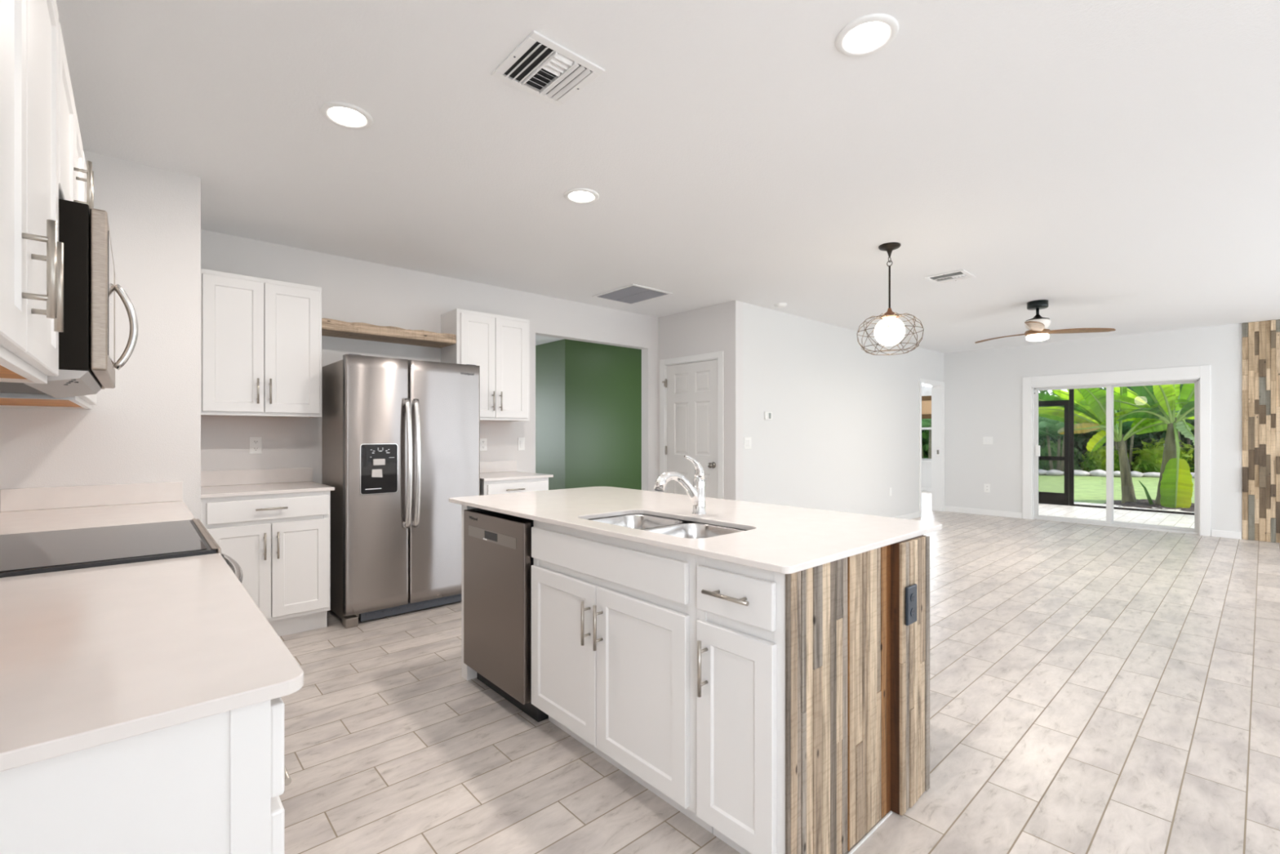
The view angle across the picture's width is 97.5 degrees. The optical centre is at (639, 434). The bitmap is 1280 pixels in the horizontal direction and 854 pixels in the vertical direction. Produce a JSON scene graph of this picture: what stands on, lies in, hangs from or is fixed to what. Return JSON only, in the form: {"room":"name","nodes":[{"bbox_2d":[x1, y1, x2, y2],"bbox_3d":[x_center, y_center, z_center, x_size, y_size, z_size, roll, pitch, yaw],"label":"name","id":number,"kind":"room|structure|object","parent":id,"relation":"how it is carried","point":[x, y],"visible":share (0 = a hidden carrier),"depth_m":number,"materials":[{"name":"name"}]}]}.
{"room":"kitchen","nodes":[
{"label":"kitchen","id":0,"kind":"room"},
{"bbox_2d":[0,150,200,520],"bbox_3d":[-2.850,-0.040,3.014,0.710,2.580,0.921,0,0,-42],"label":"wall column","id":1,"kind":"structure","parent":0,"point":[144,428],"depth_m":2.75,"materials":[{"name":"white paint"}]},
{"bbox_2d":[200,229,657,491],"bbox_3d":[-1.381,-0.040,5.029,4.170,2.580,0.113,0,0,-42],"label":"wall","id":2,"kind":"structure","parent":0,"point":[353,291],"depth_m":4.39,"materials":[{"name":"white paint"}]},
{"bbox_2d":[249,436,262,453],"bbox_3d":[-2.624,0.073,3.830,0.071,0.115,0.008,0,0,-42],"label":"outlet","id":3,"kind":"object","parent":2,"relation":"attached to","point":[255,442],"visible":1,"depth_m":3.83,"materials":[{"name":"white plastic"}]},
{"bbox_2d":[200,467,312,486],"bbox_3d":[-2.625,0.287,3.820,0.696,0.098,0.020,0,0,-42],"label":"backsplash","id":4,"kind":"structure","parent":2,"relation":"attached to","point":[222,477],"depth_m":3.81,"materials":[{"name":"white stone"}]},
{"bbox_2d":[200,268,321,417],"bbox_3d":[-2.506,-0.561,3.688,0.679,0.882,0.375,0,0,-42],"label":"upper cabinet","id":5,"kind":"object","parent":2,"relation":"attached to","point":[261,338],"visible":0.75,"depth_m":3.57,"materials":[{"name":"white paint"}]},
{"bbox_2d":[321,318,456,347],"bbox_3d":[-1.920,-0.763,4.259,0.954,0.077,0.311,0,0,-42],"label":"wood shelf","id":6,"kind":"object","parent":2,"relation":"attached to","point":[330,327],"visible":0.97,"depth_m":4.16,"materials":[{"name":"beige wood"}]},
{"bbox_2d":[480,437,486,450],"bbox_3d":[-1.384,0.087,4.945,0.071,0.115,0.008,0,0,-42],"label":"outlet","id":7,"kind":"object","parent":2,"relation":"attached to","point":[482,440],"visible":0.82,"depth_m":4.94,"materials":[{"name":"white plastic"}]},
{"bbox_2d":[440,308,529,421],"bbox_3d":[-1.297,-0.561,4.775,0.661,0.882,0.375,0,0,-42],"label":"upper cabinet","id":8,"kind":"object","parent":2,"relation":"attached to","point":[500,344],"visible":0.85,"depth_m":4.67,"materials":[{"name":"white paint"}]},
{"bbox_2d":[480,460,516,472],"bbox_3d":[-1.371,0.287,4.947,0.625,0.098,0.020,0,0,-42],"label":"backsplash","id":9,"kind":"structure","parent":2,"relation":"attached to","point":[505,465],"depth_m":5.03,"materials":[{"name":"white stone"}]},
{"bbox_2d":[517,437,524,450],"bbox_3d":[-1.099,0.087,5.200,0.070,0.117,0.009,0,0,-42],"label":"light switch","id":10,"kind":"object","parent":2,"relation":"attached to","point":[521,441],"visible":1,"depth_m":5.19,"materials":[{"name":"white plastic"}]},
{"bbox_2d":[55,0,1279,353],"bbox_3d":[2.103,-1.380,6.562,14.300,0.100,13.250,0,0,-42],"label":"ceiling","id":11,"kind":"structure","parent":0,"point":[1115,164],"depth_m":2.60,"materials":[{"name":"white paint"}]},
{"bbox_2d":[320,101,373,129],"bbox_3d":[-1.221,-1.325,2.338,0.196,0.010,0.196,0,0,-42],"label":"recessed light","id":12,"kind":"object","parent":11,"relation":"in","point":[345,115],"visible":1,"depth_m":2.33,"materials":[{"name":"white paint"}]},
{"bbox_2d":[490,30,604,106],"bbox_3d":[-0.338,-1.322,2.055,0.300,0.015,0.300,0,0,-42],"label":"ceiling vent","id":13,"kind":"object","parent":11,"relation":"in","point":[540,63],"visible":1,"depth_m":2.04,"materials":[{"name":"white metal"}]},
{"bbox_2d":[564,187,599,204],"bbox_3d":[-0.326,-1.325,3.122,0.196,0.010,0.196,0,0,-42],"label":"recessed light","id":14,"kind":"object","parent":11,"relation":"in","point":[573,195],"visible":1,"depth_m":3.11,"materials":[{"name":"white"}]},
{"bbox_2d":[591,283,672,304],"bbox_3d":[-0.077,-1.325,5.329,0.500,0.009,0.600,0,0,-42],"label":"ceiling vent","id":15,"kind":"object","parent":11,"relation":"in","point":[632,294],"visible":1,"depth_m":5.30,"materials":[{"name":"white metal"}]},
{"bbox_2d":[773,302,786,307],"bbox_3d":[1.430,-1.311,5.709,0.124,0.037,0.124,0,0,-42],"label":"smoke detector","id":16,"kind":"object","parent":11,"relation":"attached to","point":[776,304],"visible":1,"depth_m":5.67,"materials":[{"name":"white plastic"}]},
{"bbox_2d":[835,13,898,57],"bbox_3d":[0.755,-1.325,1.870,0.196,0.010,0.196,0,0,-42],"label":"recessed light","id":17,"kind":"object","parent":11,"relation":"in","point":[876,28],"visible":1,"depth_m":1.86,"materials":[{"name":"white"}]},
{"bbox_2d":[857,242,924,355],"bbox_3d":[1.758,-0.953,3.950,0.432,0.754,0.432,0,0,-42],"label":"pendant light","id":18,"kind":"object","parent":11,"relation":"hanging from","point":[890,331],"visible":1,"depth_m":3.90,"materials":[{"name":"black metal"}]},
{"bbox_2d":[924,269,975,284],"bbox_3d":[2.611,-1.322,4.724,0.300,0.015,0.300,0,0,-42],"label":"ceiling vent","id":19,"kind":"object","parent":11,"relation":"in","point":[962,274],"visible":1,"depth_m":4.70,"materials":[{"name":"white metal"}]},
{"bbox_2d":[974,299,1115,343],"bbox_3d":[3.861,-1.134,5.571,1.119,0.392,1.185,0,0,-42],"label":"ceiling fan","id":20,"kind":"object","parent":11,"relation":"hanging from","point":[1037,326],"visible":1,"depth_m":5.55,"materials":[{"name":"black"}]},
{"bbox_2d":[657,300,742,501],"bbox_3d":[0.585,-0.040,6.051,0.120,2.580,1.220,0,0,-42],"label":"wall","id":21,"kind":"structure","parent":0,"point":[717,327],"depth_m":5.66,"materials":[{"name":"white paint"}]},
{"bbox_2d":[659,351,724,498],"bbox_3d":[0.565,0.203,6.029,0.175,2.094,0.917,0,0,-42],"label":"door","id":22,"kind":"structure","parent":21,"relation":"in","point":[691,388],"depth_m":6.00,"materials":[{"name":"white paint"}]},
{"bbox_2d":[535,338,931,489],"bbox_3d":[2.015,-0.040,10.886,8.670,2.580,6.500,0,0,-42],"label":"wall","id":23,"kind":"structure","parent":0,"point":[588,395],"depth_m":8.19,"materials":[{"name":"green paint"}]},
{"bbox_2d":[921,426,931,462],"bbox_3d":[6.420,-0.128,12.290,0.140,1.445,1.100,0,0,-42],"label":"window","id":24,"kind":"structure","parent":23,"relation":"in","point":[922,428],"depth_m":12.38,"materials":[{"name":"white metal"}]},
{"bbox_2d":[921,487,931,491],"bbox_3d":[5.771,1.208,12.957,0.014,0.085,4.240,0,0,-42],"label":"baseboard","id":25,"kind":"structure","parent":23,"relation":"attached to","point":[923,489],"depth_m":12.34,"materials":[{"name":"white paint"}]},
{"bbox_2d":[921,395,931,418],"bbox_3d":[6.379,-0.600,12.254,0.040,0.500,0.980,0,0,-42],"label":"woven shade","id":26,"kind":"object","parent":23,"relation":"attached to","point":[926,400],"visible":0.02,"depth_m":12.33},
{"bbox_2d":[279,490,1279,853],"bbox_3d":[2.235,1.300,6.781,13.610,0.100,13.100,0,0,-42],"label":"floor","id":27,"kind":"structure","parent":0,"point":[1095,689],"depth_m":2.40,"materials":[{"name":"tile"}]},
{"bbox_2d":[0,518,243,582],"bbox_3d":[-1.653,0.776,1.696,0.724,0.908,0.758,0,0,-42],"label":"range","id":28,"kind":"object","parent":27,"relation":"on","point":[50,551],"visible":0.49,"depth_m":1.62,"materials":[{"name":"black glass"}]},
{"bbox_2d":[0,697,291,853],"bbox_3d":[-1.060,0.803,0.982,0.655,0.893,1.066,0,0,-42],"label":"base cabinet","id":29,"kind":"object","parent":27,"relation":"on","point":[280,776],"depth_m":0.69,"materials":[{"name":"white paint"}]},
{"bbox_2d":[0,552,303,771],"bbox_3d":[-1.065,0.297,0.975,0.637,0.118,1.094,0,0,-42],"label":"countertop","id":30,"kind":"structure","parent":29,"relation":"on","point":[90,657],"depth_m":0.85,"materials":[{"name":"white stone"}]},
{"bbox_2d":[200,490,330,636],"bbox_3d":[-2.415,0.803,3.576,0.664,0.893,0.665,0,0,-42],"label":"base cabinet","id":31,"kind":"object","parent":27,"relation":"on","point":[280,543],"visible":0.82,"depth_m":3.40,"materials":[{"name":"white paint"}]},
{"bbox_2d":[200,467,334,497],"bbox_3d":[-2.420,0.297,3.592,0.696,0.118,0.634,0,0,-42],"label":"countertop","id":32,"kind":"structure","parent":31,"relation":"on","point":[222,483],"depth_m":3.69,"materials":[{"name":"white stone"}]},
{"bbox_2d":[322,353,479,628],"bbox_3d":[-1.738,0.362,4.128,0.926,1.775,0.716,0,0,-42],"label":"refrigerator","id":33,"kind":"object","parent":27,"relation":"on","point":[401,437],"visible":0.97,"depth_m":3.84,"materials":[{"name":"silver metal"}]},
{"bbox_2d":[461,504,477,679],"bbox_3d":[-0.622,0.803,3.123,0.750,0.893,0.064,0,0,-42],"label":"island end panel","id":34,"kind":"object","parent":27,"relation":"on","point":[468,673],"visible":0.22,"depth_m":2.88,"materials":[{"name":"white paint"}]},
{"bbox_2d":[463,507,548,722],"bbox_3d":[-0.452,0.814,2.822,0.659,0.872,0.594,0,0,-42],"label":"dishwasher","id":35,"kind":"object","parent":27,"relation":"on","point":[498,561],"visible":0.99,"depth_m":2.55,"materials":[{"name":"silver metal"}]},
{"bbox_2d":[480,477,548,495],"bbox_3d":[-1.164,0.803,4.700,0.582,0.893,0.665,0,0,-42],"label":"base cabinet","id":36,"kind":"object","parent":27,"relation":"on","point":[500,486],"visible":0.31,"depth_m":4.45,"materials":[{"name":"white paint"}]},
{"bbox_2d":[480,460,553,480],"bbox_3d":[-1.167,0.297,4.718,0.628,0.118,0.634,0,0,-42],"label":"countertop","id":37,"kind":"structure","parent":36,"relation":"on","point":[505,469],"depth_m":4.89,"materials":[{"name":"white stone"}]},
{"bbox_2d":[531,513,712,832],"bbox_3d":[0.070,0.803,2.248,0.690,0.893,0.940,0,0,-42],"label":"base cabinet","id":38,"kind":"object","parent":27,"relation":"on","point":[614,620],"visible":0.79,"depth_m":1.96,"materials":[{"name":"white paint"}]},
{"bbox_2d":[448,486,942,573],"bbox_3d":[0.068,0.346,2.552,1.057,0.020,2.094,0,0,-42],"label":"countertop","id":39,"kind":"structure","parent":38,"relation":"on","point":[780,539],"depth_m":2.11,"materials":[{"name":"white stone"}]},
{"bbox_2d":[587,514,747,538],"bbox_3d":[0.084,0.470,2.164,0.393,0.226,0.711,0,0,-42],"label":"sink","id":40,"kind":"object","parent":39,"relation":"in","point":[670,526],"visible":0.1,"depth_m":2.25,"materials":[{"name":"silver metal"}]},
{"bbox_2d":[653,454,706,515],"bbox_3d":[0.167,0.210,2.342,0.243,0.250,0.062,0,0,-23],"label":"faucet","id":41,"kind":"object","parent":39,"relation":"on","point":[696,491],"visible":1,"depth_m":2.35,"materials":[{"name":"silver metal"}]},
{"bbox_2d":[696,555,785,853],"bbox_3d":[0.490,0.803,1.780,0.690,0.893,0.316,0,0,-42],"label":"base cabinet","id":42,"kind":"object","parent":27,"relation":"on","point":[740,609],"visible":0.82,"depth_m":1.56,"materials":[{"name":"white paint"}]},
{"bbox_2d":[785,534,929,853],"bbox_3d":[0.081,0.802,2.414,0.822,0.890,1.909,0,0,-42],"label":"cladding","id":43,"kind":"object","parent":27,"relation":"on","point":[857,677],"visible":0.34,"depth_m":1.70,"materials":[{"name":"brown wood"}]},
{"bbox_2d":[905,583,916,625],"bbox_3d":[0.900,0.563,1.859,0.073,0.125,0.012,0,0,-42],"label":"outlet","id":44,"kind":"object","parent":43,"relation":"attached to","point":[911,590],"visible":1,"depth_m":1.84,"materials":[{"name":"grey plastic"}]},
{"bbox_2d":[911,593,915,601],"bbox_3d":[0.903,0.539,1.855,0.032,0.028,0.002,0,0,-42],"label":"receptacle","id":45,"kind":"object","parent":44,"relation":"attached to","point":[913,595],"depth_m":1.85,"materials":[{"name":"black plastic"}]},
{"bbox_2d":[911,607,915,616],"bbox_3d":[0.903,0.587,1.855,0.032,0.028,0.002,0,0,-42],"label":"receptacle","id":46,"kind":"object","parent":44,"relation":"attached to","point":[913,609],"depth_m":1.85,"materials":[{"name":"black plastic"}]},
{"bbox_2d":[847,810,892,853],"bbox_3d":[0.621,1.248,1.666,0.570,0.005,0.006,0,0,-42],"label":"trim","id":47,"kind":"structure","parent":27,"relation":"on","point":[890,812],"depth_m":1.75,"materials":[{"name":"white paint"}]},
{"bbox_2d":[1069,388,1194,515],"bbox_3d":[9.325,0.035,7.950,0.060,2.468,7.160,0,0,-42],"label":"screen frame","id":48,"kind":"object","parent":27,"relation":"on","point":[1071,391],"visible":0.27,"depth_m":9.84,"materials":[{"name":"brown metal"}]},
{"bbox_2d":[1038,400,1069,505],"bbox_3d":[7.271,0.328,10.236,0.040,1.875,0.895,0,0,-42],"label":"screen door","id":49,"kind":"structure","parent":48,"relation":"attached to","point":[1052,498],"depth_m":9.95,"materials":[{"name":"brown metal"}]},
{"bbox_3d":[-2.249,0.804,2.306,0.655,0.893,0.933,0,0,-42],"label":"base cabinet","id":50,"kind":"object","parent":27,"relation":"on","visible":0},
{"bbox_2d":[0,481,195,534],"bbox_3d":[-2.255,0.297,2.298,0.637,0.118,0.937,0,0,-42],"label":"countertop","id":51,"kind":"structure","parent":50,"relation":"on","point":[33,509],"depth_m":2.50,"materials":[{"name":"white stone"}]},
{"bbox_2d":[0,481,182,511],"bbox_3d":[-2.256,0.287,2.299,0.634,0.098,0.934,0,0,-42],"label":"backsplash","id":52,"kind":"structure","parent":51,"relation":"on","point":[52,497],"depth_m":2.61,"materials":[{"name":"white stone"}]},
{"bbox_2d":[742,302,943,517],"bbox_3d":[2.954,-0.040,7.462,5.290,2.580,0.150,0,0,-42],"label":"wall","id":53,"kind":"structure","parent":0,"point":[842,431],"depth_m":6.74,"materials":[{"name":"white paint"}]},
{"bbox_2d":[744,436,751,448],"bbox_3d":[1.094,0.085,5.682,0.116,0.117,0.009,0,0,-42],"label":"light switch","id":54,"kind":"object","parent":53,"relation":"attached to","point":[748,441],"visible":1,"depth_m":5.68,"materials":[{"name":"white plastic"}]},
{"bbox_2d":[764,411,772,419],"bbox_3d":[1.350,-0.198,5.903,0.116,0.085,0.022,0,0,-42],"label":"thermostat","id":55,"kind":"object","parent":53,"relation":"attached to","point":[767,415],"visible":1,"depth_m":5.88,"materials":[{"name":"white plastic"}]},
{"bbox_2d":[888,487,891,495],"bbox_3d":[3.509,0.800,7.854,0.071,0.115,0.008,0,0,-42],"label":"outlet","id":56,"kind":"object","parent":53,"relation":"attached to","point":[890,488],"visible":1,"depth_m":7.84,"materials":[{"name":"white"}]},
{"bbox_2d":[893,511,919,519],"bbox_3d":[2.593,1.208,7.026,4.410,0.085,0.014,0,0,-42],"label":"baseboard","id":57,"kind":"structure","parent":53,"relation":"attached to","point":[917,514],"depth_m":8.28,"materials":[{"name":"white paint"}]},
{"bbox_2d":[919,377,944,516],"bbox_3d":[4.550,0.198,8.895,0.990,2.105,0.181,0,0,-42],"label":"trim","id":58,"kind":"structure","parent":53,"relation":"attached to","point":[937,387],"depth_m":9.15,"materials":[{"name":"white paint"}]},
{"bbox_2d":[943,319,1279,542],"bbox_3d":[7.168,-0.040,6.879,0.200,2.580,6.650,0,0,-42],"label":"wall","id":59,"kind":"structure","parent":0,"point":[984,388],"depth_m":8.24,"materials":[{"name":"white paint"}]},
{"bbox_2d":[984,484,990,492],"bbox_3d":[5.388,0.830,8.704,0.008,0.130,0.085,0,0,-42],"label":"outlet","id":60,"kind":"object","parent":59,"relation":"attached to","point":[987,486],"visible":1,"depth_m":8.70,"materials":[{"name":"white plastic"}]},
{"bbox_2d":[982,436,992,444],"bbox_3d":[5.394,0.092,8.696,0.009,0.117,0.132,0,0,-42],"label":"light switch","id":61,"kind":"object","parent":59,"relation":"attached to","point":[986,440],"visible":1,"depth_m":8.70,"materials":[{"name":"white plastic"}]},
{"bbox_2d":[944,506,1241,538],"bbox_3d":[6.076,1.208,7.934,0.014,0.085,3.319,0,0,-42],"label":"baseboard","id":62,"kind":"structure","parent":59,"relation":"attached to","point":[1217,533],"depth_m":8.53,"materials":[{"name":"white paint"}]},
{"bbox_2d":[1022,364,1210,536],"bbox_3d":[6.422,0.198,7.680,0.200,2.105,1.964,0,0,-42],"label":"door","id":63,"kind":"structure","parent":59,"relation":"in","point":[1199,375],"depth_m":7.66,"materials":[{"name":"white paint"}]},
{"bbox_2d":[1242,319,1279,542],"bbox_3d":[7.684,-0.040,6.133,0.030,2.575,1.497,0,0,-42],"label":"wall panel","id":64,"kind":"object","parent":59,"relation":"attached to","point":[1260,340],"visible":1,"depth_m":6.57,"materials":[{"name":"brown wood"}]},
{"bbox_3d":[-0.935,-0.040,0.240,0.150,2.580,7.607,0,0,-42],"label":"wall","id":65,"kind":"structure","parent":0,"visible":0},
{"bbox_2d":[0,0,63,383],"bbox_3d":[-1.138,-0.566,0.850,0.362,0.892,1.065,0,0,-42],"label":"upper cabinet","id":66,"kind":"object","parent":65,"relation":"attached to","point":[32,252],"visible":1,"depth_m":0.95,"materials":[{"name":"white paint"}]},
{"bbox_2d":[0,151,104,408],"bbox_3d":[-2.358,-0.566,2.208,0.362,0.892,0.934,0,0,-42],"label":"upper cabinet","id":67,"kind":"object","parent":65,"relation":"attached to","point":[6,400],"visible":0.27,"depth_m":2.16,"materials":[{"name":"white paint"}]},
{"bbox_2d":[58,22,93,208],"bbox_3d":[-1.770,-0.798,1.553,0.362,0.427,0.822,0,0,-42],"label":"upper cabinet","id":68,"kind":"object","parent":65,"relation":"attached to","point":[71,171],"visible":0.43,"depth_m":1.59,"materials":[{"name":"white paint"}]},
{"bbox_2d":[0,198,137,398],"bbox_3d":[-1.750,-0.352,1.609,0.464,0.460,0.762,0,0,-42],"label":"microwave","id":69,"kind":"object","parent":68,"relation":"attached to","point":[86,343],"visible":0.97,"depth_m":1.42,"materials":[{"name":"silver"}]},
{"label":"outside","id":70,"kind":"structure","parent":0,"visible":0},
{"bbox_2d":[1038,468,1194,503],"bbox_3d":[23.545,1.380,27.883,47.700,0.140,70.000,0,0,-42],"label":"lawn","id":71,"kind":"structure","parent":70,"point":[1087,489],"depth_m":14.02,"materials":[{"name":"green plant"}]},
{"bbox_2d":[921,425,928,455],"bbox_3d":[11.262,-0.386,24.909,3.841,5.654,3.852,0,0,-42],"label":"shrub","id":72,"kind":"object","parent":71,"relation":"on","point":[925,452],"visible":0.02,"depth_m":23.38,"materials":[{"name":"green plant"}]},
{"bbox_2d":[921,420,931,458],"bbox_3d":[13.118,-0.234,23.088,3.877,5.286,3.798,0,0,-42],"label":"shrub","id":73,"kind":"object","parent":71,"relation":"on","point":[925,434],"visible":0.02,"depth_m":23.03,"materials":[{"name":"green plant"}]},
{"bbox_2d":[921,418,931,458],"bbox_3d":[10.674,-0.137,21.407,3.592,2.882,3.589,0,0,-42],"label":"palm tree","id":74,"kind":"object","parent":71,"relation":"on","point":[924,423],"visible":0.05,"depth_m":21.34,"materials":[{"name":"green plant"}]},
{"bbox_2d":[1038,468,1047,475],"bbox_3d":[12.911,1.239,18.311,0.489,0.257,0.778,0,0,-42],"label":"rock","id":75,"kind":"object","parent":71,"relation":"on","point":[1041,472],"visible":0.2,"depth_m":18.05,"materials":[{"name":"white stone"}]},
{"bbox_2d":[1040,390,1061,397],"bbox_3d":[17.518,-0.240,24.625,4.537,3.590,4.524,0,0,-42],"label":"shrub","id":76,"kind":"object","parent":71,"relation":"on","point":[1041,391],"visible":0.02,"depth_m":24.11,"materials":[{"name":"green plant"}]},
{"bbox_2d":[1038,416,1064,471],"bbox_3d":[13.664,0.081,18.693,3.140,2.447,3.549,0,0,-42],"label":"palm tree","id":77,"kind":"object","parent":71,"relation":"on","point":[1045,422],"visible":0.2,"depth_m":18.59,"materials":[{"name":"green plant"}]},
{"bbox_2d":[1038,389,1069,434],"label":"banana plant","id":78,"kind":"object","parent":71,"relation":"on","point":[1053,412],"depth_m":10.91,"materials":[{"name":"green plant"}]},
{"bbox_2d":[1044,469,1063,475],"bbox_3d":[13.264,1.241,17.949,0.432,0.250,0.481,0,0,-42],"label":"rock","id":79,"kind":"object","parent":71,"relation":"on","point":[1052,472],"visible":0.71,"depth_m":17.83,"materials":[{"name":"white stone"}]},
{"bbox_2d":[1038,438,1083,471],"bbox_3d":[14.521,0.964,19.721,1.608,1.687,1.834,0,0,-42],"label":"shrub","id":80,"kind":"object","parent":71,"relation":"on","point":[1042,464],"visible":0.23,"depth_m":19.39,"materials":[{"name":"green plant"}]},
{"bbox_2d":[1038,421,1086,463],"bbox_3d":[15.105,0.176,21.379,3.514,3.230,3.466,0,0,-42],"label":"shrub","id":81,"kind":"object","parent":71,"relation":"on","point":[1077,436],"visible":0.04,"depth_m":20.07,"materials":[{"name":"green plant"}]},
{"bbox_2d":[1063,469,1089,475],"bbox_3d":[13.999,1.256,17.992,0.419,0.252,0.774,0,0,-26],"label":"rock","id":82,"kind":"object","parent":71,"relation":"on","point":[1077,473],"visible":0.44,"depth_m":17.75,"materials":[{"name":"white stone"}]},
{"bbox_2d":[1074,387,1106,452],"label":"banana plant","id":83,"kind":"object","parent":71,"relation":"on","point":[1091,416],"depth_m":10.57,"materials":[{"name":"green plant"}]},
{"bbox_2d":[1088,469,1106,476],"bbox_3d":[14.479,1.243,17.659,0.512,0.302,0.623,0,0,-42],"label":"rock","id":84,"kind":"object","parent":71,"relation":"on","point":[1098,473],"visible":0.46,"depth_m":17.52,"materials":[{"name":"white stone"}]},
{"bbox_2d":[1078,445,1128,471],"bbox_3d":[15.717,0.988,18.914,1.561,1.440,1.358,0,0,-24],"label":"shrub","id":85,"kind":"object","parent":71,"relation":"on","point":[1096,460],"visible":0.34,"depth_m":18.65,"materials":[{"name":"green plant"}]},
{"bbox_2d":[1113,471,1120,476],"bbox_3d":[14.806,1.222,17.334,0.478,0.203,0.442,0,0,-25],"label":"rock","id":86,"kind":"object","parent":71,"relation":"on","point":[1116,473],"visible":0.52,"depth_m":17.22,"materials":[{"name":"white stone"}]},
{"bbox_2d":[1074,386,1166,471],"bbox_3d":[17.073,-0.018,19.909,3.382,4.047,3.292,0,0,-42],"label":"shrub","id":87,"kind":"object","parent":71,"relation":"on","point":[1157,435],"visible":0.11,"depth_m":18.89,"materials":[{"name":"green plant"}]},
{"bbox_2d":[1114,409,1133,471],"bbox_3d":[15.825,-0.073,18.578,3.034,2.754,3.044,0,0,-42],"label":"palm tree","id":88,"kind":"object","parent":71,"relation":"on","point":[1126,424],"visible":0.05,"depth_m":18.40,"materials":[{"name":"green plant"}]},
{"bbox_2d":[1130,471,1143,477],"bbox_3d":[15.329,1.250,17.386,0.467,0.250,0.388,0,0,8],"label":"rock","id":89,"kind":"object","parent":71,"relation":"on","point":[1134,473],"visible":0.6,"depth_m":17.24,"materials":[{"name":"white stone"}]},
{"bbox_2d":[1080,383,1194,507],"bbox_3d":[9.435,-0.083,10.112,1.812,2.841,2.694,0,0,-42],"label":"banana plant","id":90,"kind":"object","parent":71,"relation":"on","point":[1175,486],"visible":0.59,"depth_m":9.73,"materials":[{"name":"green plant"}]},
{"bbox_2d":[1113,386,1168,502],"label":"banana plant","id":91,"kind":"object","parent":71,"relation":"on","point":[1140,425],"depth_m":10.32,"materials":[{"name":"green plant"}]},
{"bbox_2d":[1103,498,1194,511],"bbox_3d":[9.924,1.267,9.221,2.250,0.090,3.650,0,0,-42],"label":"mulch bed","id":92,"kind":"object","parent":71,"relation":"on","point":[1142,503],"visible":0.27,"depth_m":9.84,"materials":[{"name":"brown soil"}]},
{"bbox_2d":[1138,480,1154,504],"bbox_3d":[9.014,1.058,9.975,0.058,0.463,0.229,0,0,-27],"label":"stalk","id":93,"kind":"object","parent":92,"relation":"on","point":[1150,501],"visible":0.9,"depth_m":9.94,"materials":[{"name":"green plant"}]},
{"bbox_2d":[1142,471,1159,477],"bbox_3d":[15.804,1.252,17.230,0.367,0.196,0.670,0,0,-42],"label":"rock","id":94,"kind":"object","parent":71,"relation":"on","point":[1150,474],"visible":0.54,"depth_m":17.17,"materials":[{"name":"white stone"}]},
{"bbox_2d":[1130,437,1194,473],"bbox_3d":[16.865,0.934,18.047,1.876,1.676,1.856,0,0,-42],"label":"shrub","id":95,"kind":"object","parent":71,"relation":"on","point":[1149,459],"visible":0.47,"depth_m":17.88,"materials":[{"name":"green plant"}]},
{"bbox_2d":[1160,385,1194,450],"bbox_3d":[19.032,0.058,18.432,3.659,4.227,3.508,0,0,-42],"label":"shrub","id":96,"kind":"object","parent":71,"relation":"on","point":[1182,436],"visible":0.02,"depth_m":18.33,"materials":[{"name":"green plant"}]},
{"bbox_2d":[1175,393,1194,460],"bbox_3d":[17.430,-0.041,17.698,3.442,2.689,2.678,0,0,3],"label":"palm tree","id":97,"kind":"object","parent":71,"relation":"on","point":[1188,420],"visible":0.02,"depth_m":17.81,"materials":[{"name":"green plant"}]},
{"bbox_2d":[1185,449,1194,472],"bbox_3d":[17.727,0.969,17.100,1.634,1.628,1.633,0,0,-42],"label":"shrub","id":98,"kind":"object","parent":71,"relation":"on","point":[1193,453],"visible":0.04,"depth_m":17.38,"materials":[{"name":"green plant"}]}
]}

